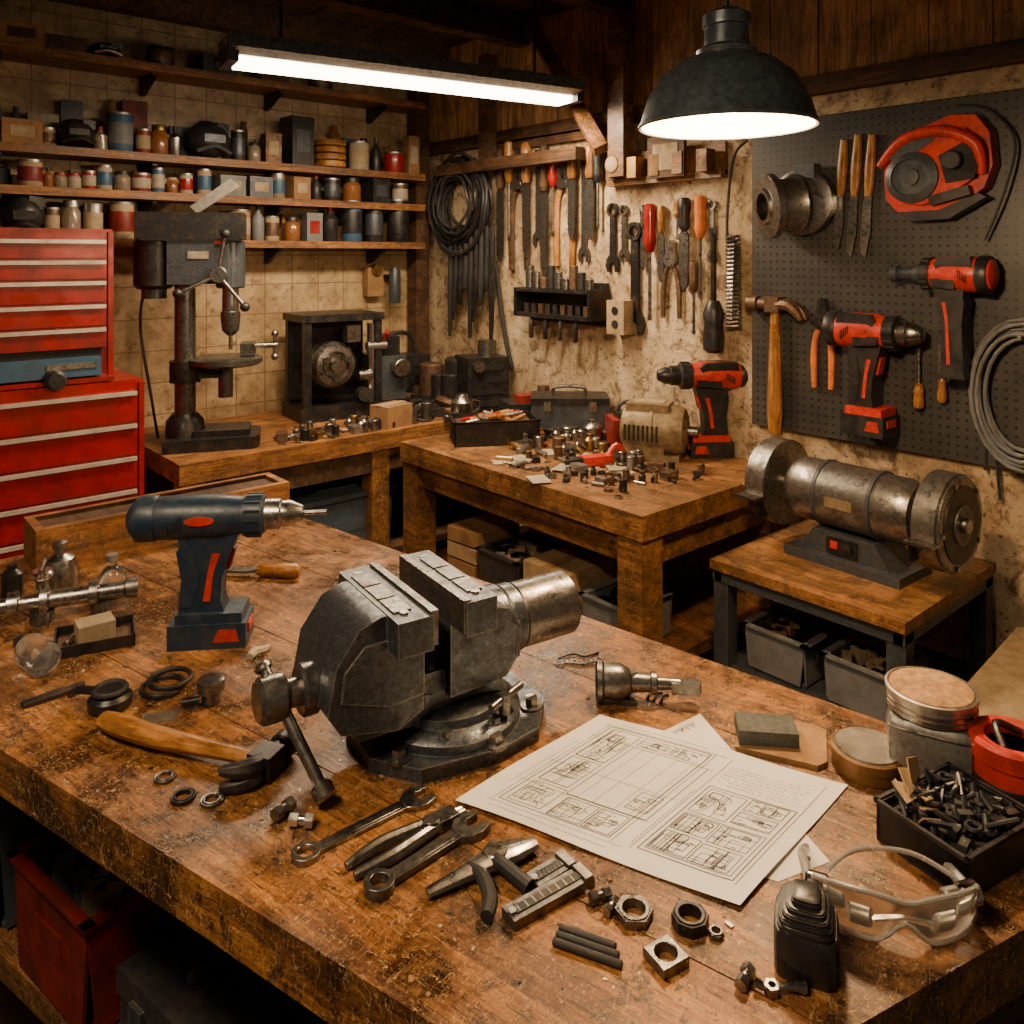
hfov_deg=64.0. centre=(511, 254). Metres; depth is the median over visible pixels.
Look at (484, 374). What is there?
unit
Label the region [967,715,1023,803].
tub
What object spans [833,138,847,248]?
file
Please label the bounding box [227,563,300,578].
screwdriver
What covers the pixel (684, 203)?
file
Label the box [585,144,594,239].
chisel
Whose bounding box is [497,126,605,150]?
rail
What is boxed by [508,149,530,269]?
pliers
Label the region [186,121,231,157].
helmet
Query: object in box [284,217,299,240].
storage jar
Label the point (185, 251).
press
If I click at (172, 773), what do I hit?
washer
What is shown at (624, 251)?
wrench
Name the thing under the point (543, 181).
chisel
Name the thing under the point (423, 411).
metal parts
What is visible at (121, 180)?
storage jar
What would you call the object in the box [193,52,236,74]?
storage box
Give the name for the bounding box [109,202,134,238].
paint can
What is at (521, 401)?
case
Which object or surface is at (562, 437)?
assorted small parts
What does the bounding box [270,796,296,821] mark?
fitting
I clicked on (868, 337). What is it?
cordless drill
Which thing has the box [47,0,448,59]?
joist
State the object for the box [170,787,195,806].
washer
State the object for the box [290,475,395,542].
storage bin
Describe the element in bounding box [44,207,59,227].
storage jar
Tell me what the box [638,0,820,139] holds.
pendant lamp
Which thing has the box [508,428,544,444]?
tools
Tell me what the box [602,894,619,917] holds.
fitting
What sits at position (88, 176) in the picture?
paint can
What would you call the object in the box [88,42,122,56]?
helmet
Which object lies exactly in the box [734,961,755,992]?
fitting
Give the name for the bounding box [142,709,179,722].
plastic sheet
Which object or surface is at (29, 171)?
paint can
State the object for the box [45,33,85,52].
storage box
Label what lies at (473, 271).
hanging cables
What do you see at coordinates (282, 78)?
storage box
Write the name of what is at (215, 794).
washer
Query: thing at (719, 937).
nut
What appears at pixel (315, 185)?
bottle
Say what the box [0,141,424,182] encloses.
storage shelf
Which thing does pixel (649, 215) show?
screwdriver
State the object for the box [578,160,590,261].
wrench
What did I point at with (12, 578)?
bottle
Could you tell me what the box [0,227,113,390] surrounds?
tool chest
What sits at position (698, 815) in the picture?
sheet
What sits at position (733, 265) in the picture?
coil spring
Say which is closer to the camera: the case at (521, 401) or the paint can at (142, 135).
the paint can at (142, 135)
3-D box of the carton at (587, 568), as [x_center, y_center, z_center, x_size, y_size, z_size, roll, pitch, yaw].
[0.226,1.207,3.032,0.300,0.182,0.220,0,0,-44]
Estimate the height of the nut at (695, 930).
0.014 m
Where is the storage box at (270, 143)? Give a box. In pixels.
[260,132,281,162]
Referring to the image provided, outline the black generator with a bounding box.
[390,330,433,392]
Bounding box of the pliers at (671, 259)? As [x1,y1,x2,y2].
[660,240,681,318]
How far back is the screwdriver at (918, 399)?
2.68 m
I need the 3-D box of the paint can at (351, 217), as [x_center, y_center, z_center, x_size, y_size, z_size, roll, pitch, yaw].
[-0.849,-0.178,4.350,0.110,0.216,0.109,0,0,-37]
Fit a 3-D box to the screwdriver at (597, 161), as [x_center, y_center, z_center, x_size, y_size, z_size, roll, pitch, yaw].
[0.398,-0.307,3.792,0.059,0.362,0.056,0,0,-41]
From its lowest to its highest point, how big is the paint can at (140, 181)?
0.084 m
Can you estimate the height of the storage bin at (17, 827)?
0.263 m
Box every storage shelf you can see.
[0,40,424,123]
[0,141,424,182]
[0,184,424,222]
[114,239,424,263]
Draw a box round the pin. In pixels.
[646,692,668,704]
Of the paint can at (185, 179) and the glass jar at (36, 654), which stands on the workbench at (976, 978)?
the glass jar at (36, 654)
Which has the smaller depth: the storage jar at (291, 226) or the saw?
the saw
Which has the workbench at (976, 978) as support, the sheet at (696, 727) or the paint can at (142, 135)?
the sheet at (696, 727)
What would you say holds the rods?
on the workbench at (976, 978)
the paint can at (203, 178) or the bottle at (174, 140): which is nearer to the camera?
the bottle at (174, 140)
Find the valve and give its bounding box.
[0,558,139,626]
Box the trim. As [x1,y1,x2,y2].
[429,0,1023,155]
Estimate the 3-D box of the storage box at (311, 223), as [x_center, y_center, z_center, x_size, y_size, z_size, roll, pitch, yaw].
[-1.024,-0.142,4.197,0.084,0.143,0.086,0,0,-35]
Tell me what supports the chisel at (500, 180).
hanging from the rail
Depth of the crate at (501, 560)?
3.19 m
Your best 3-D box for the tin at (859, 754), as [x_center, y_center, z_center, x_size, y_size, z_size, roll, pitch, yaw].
[0.520,0.733,1.199,0.103,0.034,0.103,0,0,-41]
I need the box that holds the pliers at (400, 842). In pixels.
[344,804,465,879]
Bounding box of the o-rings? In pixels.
[139,666,193,699]
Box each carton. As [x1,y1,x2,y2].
[370,400,412,429]
[523,543,616,615]
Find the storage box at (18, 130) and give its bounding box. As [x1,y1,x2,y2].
[0,117,42,144]
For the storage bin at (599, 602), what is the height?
0.143 m
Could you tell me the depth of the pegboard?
2.75 m
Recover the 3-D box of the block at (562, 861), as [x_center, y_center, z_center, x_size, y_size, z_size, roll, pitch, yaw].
[0.046,0.742,0.986,0.061,0.016,0.026,0,0,-38]
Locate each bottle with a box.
[0,562,23,598]
[43,167,53,186]
[45,539,77,589]
[92,126,107,149]
[168,126,180,154]
[252,205,263,240]
[311,174,320,199]
[323,208,337,240]
[371,138,380,170]
[383,267,400,302]
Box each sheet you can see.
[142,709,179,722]
[456,715,846,904]
[665,714,829,880]
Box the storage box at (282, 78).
[250,72,289,82]
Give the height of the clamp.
0.082 m
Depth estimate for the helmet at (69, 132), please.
3.42 m
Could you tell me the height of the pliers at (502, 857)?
0.022 m
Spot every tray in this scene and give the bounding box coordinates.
[53,611,134,659]
[448,409,540,447]
[873,756,1023,892]
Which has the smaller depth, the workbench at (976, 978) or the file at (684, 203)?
the workbench at (976, 978)
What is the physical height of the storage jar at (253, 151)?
0.098 m
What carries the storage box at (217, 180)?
on the storage shelf at (148, 200)
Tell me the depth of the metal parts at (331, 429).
3.64 m
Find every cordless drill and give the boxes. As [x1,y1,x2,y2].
[125,492,326,651]
[656,360,747,458]
[822,310,925,439]
[889,255,999,379]
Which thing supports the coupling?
attached to the pegboard
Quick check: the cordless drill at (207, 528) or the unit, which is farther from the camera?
the unit
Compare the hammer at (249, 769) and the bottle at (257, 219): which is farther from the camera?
the bottle at (257, 219)
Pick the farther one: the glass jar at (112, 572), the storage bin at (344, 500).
the storage bin at (344, 500)
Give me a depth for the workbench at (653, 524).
2.87 m
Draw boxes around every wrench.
[291,784,436,867]
[363,810,490,902]
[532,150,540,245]
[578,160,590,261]
[606,203,619,271]
[618,205,629,261]
[626,222,645,334]
[706,200,717,261]
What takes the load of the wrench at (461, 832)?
on the workbench at (976, 978)
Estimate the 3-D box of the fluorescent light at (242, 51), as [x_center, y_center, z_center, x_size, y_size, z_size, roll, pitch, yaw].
[-0.373,-0.935,3.280,1.505,0.530,0.200,0,0,-31]
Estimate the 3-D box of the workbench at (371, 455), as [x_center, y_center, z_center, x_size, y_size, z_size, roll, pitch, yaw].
[-0.877,1.225,3.981,1.719,0.850,0.797,0,0,-41]
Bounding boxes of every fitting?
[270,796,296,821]
[288,812,315,828]
[588,886,612,904]
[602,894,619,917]
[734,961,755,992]
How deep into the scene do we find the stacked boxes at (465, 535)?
3.33 m
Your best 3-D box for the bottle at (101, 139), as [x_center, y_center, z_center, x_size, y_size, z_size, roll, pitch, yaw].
[-1.779,-0.502,3.541,0.060,0.104,0.060,0,0,-35]
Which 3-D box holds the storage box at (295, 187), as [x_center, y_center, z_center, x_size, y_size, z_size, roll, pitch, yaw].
[-1.082,-0.336,4.147,0.094,0.111,0.095,0,0,-42]
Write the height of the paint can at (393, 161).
0.114 m
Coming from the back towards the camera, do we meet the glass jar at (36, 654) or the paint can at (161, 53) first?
the paint can at (161, 53)
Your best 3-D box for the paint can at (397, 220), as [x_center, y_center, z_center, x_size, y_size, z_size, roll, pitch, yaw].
[-0.631,-0.188,4.540,0.125,0.236,0.127,0,0,42]
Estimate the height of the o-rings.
0.018 m
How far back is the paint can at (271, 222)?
4.03 m
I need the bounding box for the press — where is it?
[133,179,278,454]
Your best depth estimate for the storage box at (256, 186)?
3.95 m
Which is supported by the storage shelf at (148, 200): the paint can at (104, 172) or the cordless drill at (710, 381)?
the paint can at (104, 172)
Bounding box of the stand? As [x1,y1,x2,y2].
[710,519,995,712]
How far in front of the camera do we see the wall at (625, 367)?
3.44 m
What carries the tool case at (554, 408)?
on the workbench at (653, 524)
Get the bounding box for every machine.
[281,309,410,423]
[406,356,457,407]
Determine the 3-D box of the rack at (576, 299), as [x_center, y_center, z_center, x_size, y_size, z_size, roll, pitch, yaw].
[0.230,0.227,3.912,0.140,0.354,0.514,0,0,-41]
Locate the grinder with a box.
[735,436,981,589]
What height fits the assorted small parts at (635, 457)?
0.050 m
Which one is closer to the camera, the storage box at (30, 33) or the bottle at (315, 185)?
the storage box at (30, 33)
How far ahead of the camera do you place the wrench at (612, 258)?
3.74 m
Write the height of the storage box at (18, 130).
0.098 m
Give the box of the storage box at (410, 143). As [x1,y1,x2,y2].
[402,136,419,173]
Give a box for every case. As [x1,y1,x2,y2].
[499,385,549,410]
[531,384,609,430]
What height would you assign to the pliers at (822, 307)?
0.327 m
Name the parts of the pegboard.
cable coil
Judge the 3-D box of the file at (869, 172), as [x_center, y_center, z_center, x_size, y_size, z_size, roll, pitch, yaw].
[1.228,-0.203,2.820,0.034,0.424,0.052,0,0,-19]
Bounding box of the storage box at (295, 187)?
[285,176,310,198]
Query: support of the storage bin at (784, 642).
on the stand
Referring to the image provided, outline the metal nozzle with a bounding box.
[595,659,701,706]
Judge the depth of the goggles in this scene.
0.89 m
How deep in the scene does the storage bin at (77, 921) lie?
1.36 m
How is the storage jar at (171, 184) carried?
on the storage shelf at (148, 200)
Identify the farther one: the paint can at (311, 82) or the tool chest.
the paint can at (311, 82)
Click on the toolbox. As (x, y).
(181, 976)
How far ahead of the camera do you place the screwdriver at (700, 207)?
3.35 m
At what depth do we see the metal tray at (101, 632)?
1.57 m
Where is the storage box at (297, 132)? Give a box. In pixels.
[280,115,313,165]
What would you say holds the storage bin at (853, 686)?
on the stand
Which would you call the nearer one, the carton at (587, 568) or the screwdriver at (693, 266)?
the carton at (587, 568)
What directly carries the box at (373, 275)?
attached to the wall at (297, 279)
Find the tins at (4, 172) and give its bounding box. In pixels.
[0,164,391,200]
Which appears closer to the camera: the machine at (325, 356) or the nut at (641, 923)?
the nut at (641, 923)
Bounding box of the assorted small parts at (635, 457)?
[495,437,704,499]
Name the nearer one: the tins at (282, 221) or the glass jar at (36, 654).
the glass jar at (36, 654)
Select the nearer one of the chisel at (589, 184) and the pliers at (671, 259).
the pliers at (671, 259)
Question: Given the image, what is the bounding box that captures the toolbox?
[116,921,314,1023]
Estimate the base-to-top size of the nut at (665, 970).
0.011 m
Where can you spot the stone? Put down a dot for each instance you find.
(757, 729)
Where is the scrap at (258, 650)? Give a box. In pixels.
[247,644,270,659]
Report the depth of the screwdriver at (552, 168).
4.00 m
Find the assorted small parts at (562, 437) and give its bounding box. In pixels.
[510,426,609,455]
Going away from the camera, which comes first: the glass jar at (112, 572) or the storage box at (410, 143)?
the glass jar at (112, 572)
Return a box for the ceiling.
[242,0,575,47]
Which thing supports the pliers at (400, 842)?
on the workbench at (976, 978)
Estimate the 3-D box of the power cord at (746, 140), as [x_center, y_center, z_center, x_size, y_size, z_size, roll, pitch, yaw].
[0.885,-0.215,3.226,0.023,0.475,0.099,0,0,-41]
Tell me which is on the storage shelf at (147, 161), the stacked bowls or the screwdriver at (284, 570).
the stacked bowls
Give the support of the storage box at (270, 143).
on the storage shelf at (147, 161)
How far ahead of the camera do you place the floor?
1.80 m
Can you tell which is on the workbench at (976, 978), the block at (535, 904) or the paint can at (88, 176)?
the block at (535, 904)
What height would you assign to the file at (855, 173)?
0.430 m
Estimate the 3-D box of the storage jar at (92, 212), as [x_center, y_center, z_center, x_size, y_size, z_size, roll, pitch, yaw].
[-1.800,-0.145,3.523,0.080,0.150,0.080,0,0,-34]
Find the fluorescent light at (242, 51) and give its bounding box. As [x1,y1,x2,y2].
[218,0,585,107]
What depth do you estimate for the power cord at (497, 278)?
4.30 m
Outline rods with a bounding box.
[552,923,622,969]
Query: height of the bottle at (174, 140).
0.137 m
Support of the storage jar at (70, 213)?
on the storage shelf at (272, 249)
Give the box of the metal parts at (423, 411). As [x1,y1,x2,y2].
[393,401,451,426]
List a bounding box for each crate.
[475,531,562,584]
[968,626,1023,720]
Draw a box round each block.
[502,862,594,931]
[527,849,575,889]
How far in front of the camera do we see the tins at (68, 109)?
3.70 m
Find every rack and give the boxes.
[514,265,609,342]
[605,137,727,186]
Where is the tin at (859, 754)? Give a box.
[830,727,901,789]
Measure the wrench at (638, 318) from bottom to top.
0.499 m
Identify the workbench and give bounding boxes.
[0,472,1023,1023]
[144,410,487,551]
[400,433,784,655]
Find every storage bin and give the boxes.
[0,796,48,928]
[5,830,179,1023]
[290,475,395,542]
[578,578,676,635]
[740,603,843,686]
[819,630,932,721]
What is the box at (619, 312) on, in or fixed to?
attached to the wall at (625, 367)
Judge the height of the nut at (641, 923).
0.011 m
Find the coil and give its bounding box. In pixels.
[427,151,493,256]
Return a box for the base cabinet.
[0,368,143,559]
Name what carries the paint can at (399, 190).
on the storage shelf at (148, 200)
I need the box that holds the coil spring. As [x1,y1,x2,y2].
[726,234,741,329]
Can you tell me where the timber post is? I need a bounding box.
[408,90,428,353]
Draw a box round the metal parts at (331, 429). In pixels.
[273,414,380,443]
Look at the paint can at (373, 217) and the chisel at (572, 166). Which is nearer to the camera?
the chisel at (572, 166)
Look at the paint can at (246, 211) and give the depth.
3.93 m
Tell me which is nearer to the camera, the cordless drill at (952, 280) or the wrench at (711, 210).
the cordless drill at (952, 280)
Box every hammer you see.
[96,711,295,795]
[744,295,808,433]
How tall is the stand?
0.700 m
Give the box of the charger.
[605,399,629,449]
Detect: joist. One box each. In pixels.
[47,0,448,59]
[299,0,529,48]
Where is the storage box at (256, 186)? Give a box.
[246,176,272,196]
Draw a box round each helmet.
[0,195,43,227]
[56,119,95,147]
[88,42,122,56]
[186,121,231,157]
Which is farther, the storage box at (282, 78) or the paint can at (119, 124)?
the storage box at (282, 78)
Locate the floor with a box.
[0,540,713,1023]
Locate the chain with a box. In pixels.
[556,651,601,664]
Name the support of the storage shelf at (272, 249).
attached to the wall at (297, 279)
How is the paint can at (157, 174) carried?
on the storage shelf at (148, 200)
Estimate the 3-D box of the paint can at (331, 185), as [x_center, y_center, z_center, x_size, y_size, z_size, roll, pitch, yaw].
[-0.938,-0.339,4.273,0.086,0.119,0.087,0,0,45]
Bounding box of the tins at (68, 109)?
[0,99,390,170]
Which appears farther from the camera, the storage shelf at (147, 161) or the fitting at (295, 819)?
the storage shelf at (147, 161)
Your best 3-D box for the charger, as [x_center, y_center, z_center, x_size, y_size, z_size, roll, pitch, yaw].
[0.525,0.703,3.449,0.240,0.194,0.153,0,0,-7]
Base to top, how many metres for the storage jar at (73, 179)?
0.068 m
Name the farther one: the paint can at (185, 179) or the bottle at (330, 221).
the bottle at (330, 221)
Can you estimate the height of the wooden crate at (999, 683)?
0.540 m
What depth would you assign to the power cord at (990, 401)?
2.53 m
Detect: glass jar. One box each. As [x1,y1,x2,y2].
[13,633,60,676]
[98,552,125,600]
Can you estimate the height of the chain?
0.005 m
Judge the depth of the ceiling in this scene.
4.02 m
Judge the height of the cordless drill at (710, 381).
0.378 m
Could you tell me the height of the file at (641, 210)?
0.287 m
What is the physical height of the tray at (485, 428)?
0.124 m
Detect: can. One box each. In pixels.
[17,159,42,185]
[43,127,55,145]
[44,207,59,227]
[81,170,96,188]
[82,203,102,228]
[95,165,112,189]
[106,111,133,151]
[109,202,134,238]
[131,172,150,191]
[135,128,150,152]
[145,43,174,65]
[151,167,164,191]
[179,173,192,193]
[196,169,211,193]
[229,209,250,239]
[230,130,245,159]
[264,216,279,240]
[270,173,285,197]
[308,78,331,88]
[323,178,339,200]
[342,200,362,241]
[348,141,368,169]
[365,209,382,241]
[384,152,403,172]
[387,199,408,241]
[392,183,407,198]
[582,419,601,439]
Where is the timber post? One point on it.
(418, 121)
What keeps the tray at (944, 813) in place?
on the workbench at (976, 978)
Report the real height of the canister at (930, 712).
0.128 m
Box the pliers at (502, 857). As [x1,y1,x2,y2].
[424,837,538,923]
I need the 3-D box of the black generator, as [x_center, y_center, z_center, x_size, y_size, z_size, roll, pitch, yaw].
[-0.608,0.609,4.540,0.360,0.382,0.230,0,0,-38]
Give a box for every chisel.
[495,149,504,261]
[520,142,531,257]
[538,145,549,275]
[567,145,576,239]
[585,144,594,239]
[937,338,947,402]
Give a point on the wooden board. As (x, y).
(811, 754)
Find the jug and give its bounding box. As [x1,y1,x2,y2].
[451,393,479,412]
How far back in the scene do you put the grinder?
2.43 m
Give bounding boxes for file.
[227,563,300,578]
[639,205,645,269]
[657,206,665,281]
[677,197,690,289]
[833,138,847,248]
[846,133,861,256]
[860,133,875,256]
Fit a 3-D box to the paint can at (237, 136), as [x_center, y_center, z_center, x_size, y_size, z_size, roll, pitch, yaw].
[-1.317,-0.524,3.943,0.070,0.148,0.069,0,0,-45]
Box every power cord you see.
[495,261,513,369]
[726,139,748,258]
[959,104,1016,239]
[983,399,1001,499]
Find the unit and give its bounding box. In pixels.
[455,339,508,412]
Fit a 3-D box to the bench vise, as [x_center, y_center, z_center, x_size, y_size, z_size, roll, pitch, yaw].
[-0.130,0.628,1.288,0.538,0.244,0.264,0,0,-33]
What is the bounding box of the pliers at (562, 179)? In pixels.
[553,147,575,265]
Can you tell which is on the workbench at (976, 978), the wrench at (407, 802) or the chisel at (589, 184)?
the wrench at (407, 802)
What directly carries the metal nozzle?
on the workbench at (976, 978)
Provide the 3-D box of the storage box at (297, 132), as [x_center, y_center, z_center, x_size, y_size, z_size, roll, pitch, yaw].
[-1.086,-0.571,4.143,0.124,0.242,0.125,0,0,44]
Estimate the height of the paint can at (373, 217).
0.199 m
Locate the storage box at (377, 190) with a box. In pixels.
[361,178,390,202]
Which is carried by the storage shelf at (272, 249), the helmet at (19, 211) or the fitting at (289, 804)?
the helmet at (19, 211)
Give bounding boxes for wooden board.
[735,712,826,770]
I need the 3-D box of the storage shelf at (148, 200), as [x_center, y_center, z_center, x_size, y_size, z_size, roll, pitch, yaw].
[-1.553,-0.223,3.798,2.640,0.115,0.220,0,0,-41]
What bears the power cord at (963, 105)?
hanging from the pegboard
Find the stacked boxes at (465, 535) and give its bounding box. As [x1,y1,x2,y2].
[447,512,518,579]
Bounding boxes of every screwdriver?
[504,141,513,239]
[547,164,556,235]
[592,151,603,227]
[643,203,655,319]
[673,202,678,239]
[688,262,697,333]
[694,195,706,297]
[702,228,724,353]
[913,348,924,408]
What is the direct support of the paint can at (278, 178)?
on the storage shelf at (148, 200)
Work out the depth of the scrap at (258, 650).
1.53 m
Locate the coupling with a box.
[753,163,836,238]
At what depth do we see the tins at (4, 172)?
3.57 m
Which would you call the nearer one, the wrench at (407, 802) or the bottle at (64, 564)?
the wrench at (407, 802)
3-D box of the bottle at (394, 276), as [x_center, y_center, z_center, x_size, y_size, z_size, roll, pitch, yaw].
[-0.676,0.170,4.619,0.064,0.200,0.122,0,0,-41]
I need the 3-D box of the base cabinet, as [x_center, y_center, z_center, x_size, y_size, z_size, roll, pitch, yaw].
[-1.835,1.055,2.960,0.817,1.190,0.525,0,0,-41]
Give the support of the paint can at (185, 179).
on the storage shelf at (148, 200)
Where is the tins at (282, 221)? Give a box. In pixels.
[0,206,386,241]
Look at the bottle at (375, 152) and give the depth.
4.43 m
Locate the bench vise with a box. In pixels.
[251,550,581,803]
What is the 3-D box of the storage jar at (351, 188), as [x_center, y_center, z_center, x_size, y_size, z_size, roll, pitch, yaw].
[-0.849,-0.344,4.350,0.096,0.127,0.096,0,0,-33]
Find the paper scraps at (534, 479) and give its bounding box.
[491,449,635,483]
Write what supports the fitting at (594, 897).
on the workbench at (976, 978)
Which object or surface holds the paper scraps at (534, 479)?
on the workbench at (653, 524)
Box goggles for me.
[797,843,983,945]
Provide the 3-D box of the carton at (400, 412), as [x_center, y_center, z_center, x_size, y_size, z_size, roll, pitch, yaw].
[-0.567,0.748,3.853,0.120,0.104,0.165,0,0,38]
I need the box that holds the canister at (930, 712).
[885,666,979,781]
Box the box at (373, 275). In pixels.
[363,264,382,296]
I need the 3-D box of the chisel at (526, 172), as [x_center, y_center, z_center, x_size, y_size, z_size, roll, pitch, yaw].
[0.072,-0.278,4.168,0.060,0.587,0.058,0,0,-41]
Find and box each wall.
[0,0,408,494]
[429,63,1023,661]
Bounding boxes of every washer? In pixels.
[154,769,175,784]
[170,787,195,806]
[200,791,223,808]
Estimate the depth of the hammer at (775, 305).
3.05 m
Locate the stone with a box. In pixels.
[734,712,798,748]
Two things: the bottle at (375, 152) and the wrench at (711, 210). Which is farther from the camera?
the bottle at (375, 152)
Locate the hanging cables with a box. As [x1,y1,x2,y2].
[447,226,494,338]
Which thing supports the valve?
on the workbench at (976, 978)
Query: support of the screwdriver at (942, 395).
hanging from the pegboard
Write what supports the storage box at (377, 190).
on the storage shelf at (148, 200)
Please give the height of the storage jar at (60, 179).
0.067 m
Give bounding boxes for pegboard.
[752,88,1023,473]
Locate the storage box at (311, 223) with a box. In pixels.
[301,213,322,240]
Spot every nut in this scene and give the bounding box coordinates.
[615,895,652,930]
[643,934,689,980]
[671,899,708,939]
[708,924,723,941]
[753,976,807,999]
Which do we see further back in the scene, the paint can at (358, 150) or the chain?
the paint can at (358, 150)
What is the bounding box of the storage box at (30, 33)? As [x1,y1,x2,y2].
[0,18,44,46]
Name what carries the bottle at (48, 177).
on the storage shelf at (148, 200)
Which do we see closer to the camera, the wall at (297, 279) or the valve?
the valve
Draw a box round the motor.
[620,398,698,462]
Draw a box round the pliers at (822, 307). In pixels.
[810,297,834,389]
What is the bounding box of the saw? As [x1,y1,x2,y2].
[876,114,999,221]
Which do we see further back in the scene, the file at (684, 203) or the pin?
the file at (684, 203)
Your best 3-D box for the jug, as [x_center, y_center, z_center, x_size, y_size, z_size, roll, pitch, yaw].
[-0.223,0.740,4.044,0.169,0.120,0.110,0,0,-41]
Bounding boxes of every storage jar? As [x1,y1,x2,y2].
[54,172,66,186]
[61,200,80,228]
[67,172,80,187]
[113,171,130,190]
[151,124,167,153]
[166,177,177,192]
[247,142,260,161]
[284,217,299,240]
[343,178,360,200]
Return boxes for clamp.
[564,442,627,467]
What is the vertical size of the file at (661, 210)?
0.328 m
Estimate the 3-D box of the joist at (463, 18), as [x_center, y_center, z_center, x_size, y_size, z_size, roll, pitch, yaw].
[-1.561,-1.115,2.711,4.300,0.140,0.090,0,0,-41]
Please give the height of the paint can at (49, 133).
0.079 m
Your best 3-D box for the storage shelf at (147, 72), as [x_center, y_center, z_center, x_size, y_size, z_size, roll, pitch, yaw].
[-1.779,-0.792,3.601,3.240,0.115,0.220,0,0,-41]
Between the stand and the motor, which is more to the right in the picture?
the stand
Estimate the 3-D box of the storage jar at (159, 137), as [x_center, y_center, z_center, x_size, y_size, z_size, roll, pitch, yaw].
[-1.594,-0.518,3.703,0.077,0.136,0.077,0,0,-38]
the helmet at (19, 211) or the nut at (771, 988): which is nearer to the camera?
the nut at (771, 988)
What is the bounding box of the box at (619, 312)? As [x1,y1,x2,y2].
[607,299,634,334]
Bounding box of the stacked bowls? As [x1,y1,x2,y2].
[314,139,345,167]
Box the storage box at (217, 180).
[211,175,246,195]
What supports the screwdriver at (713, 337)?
hanging from the wall at (625, 367)
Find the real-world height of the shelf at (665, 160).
0.185 m

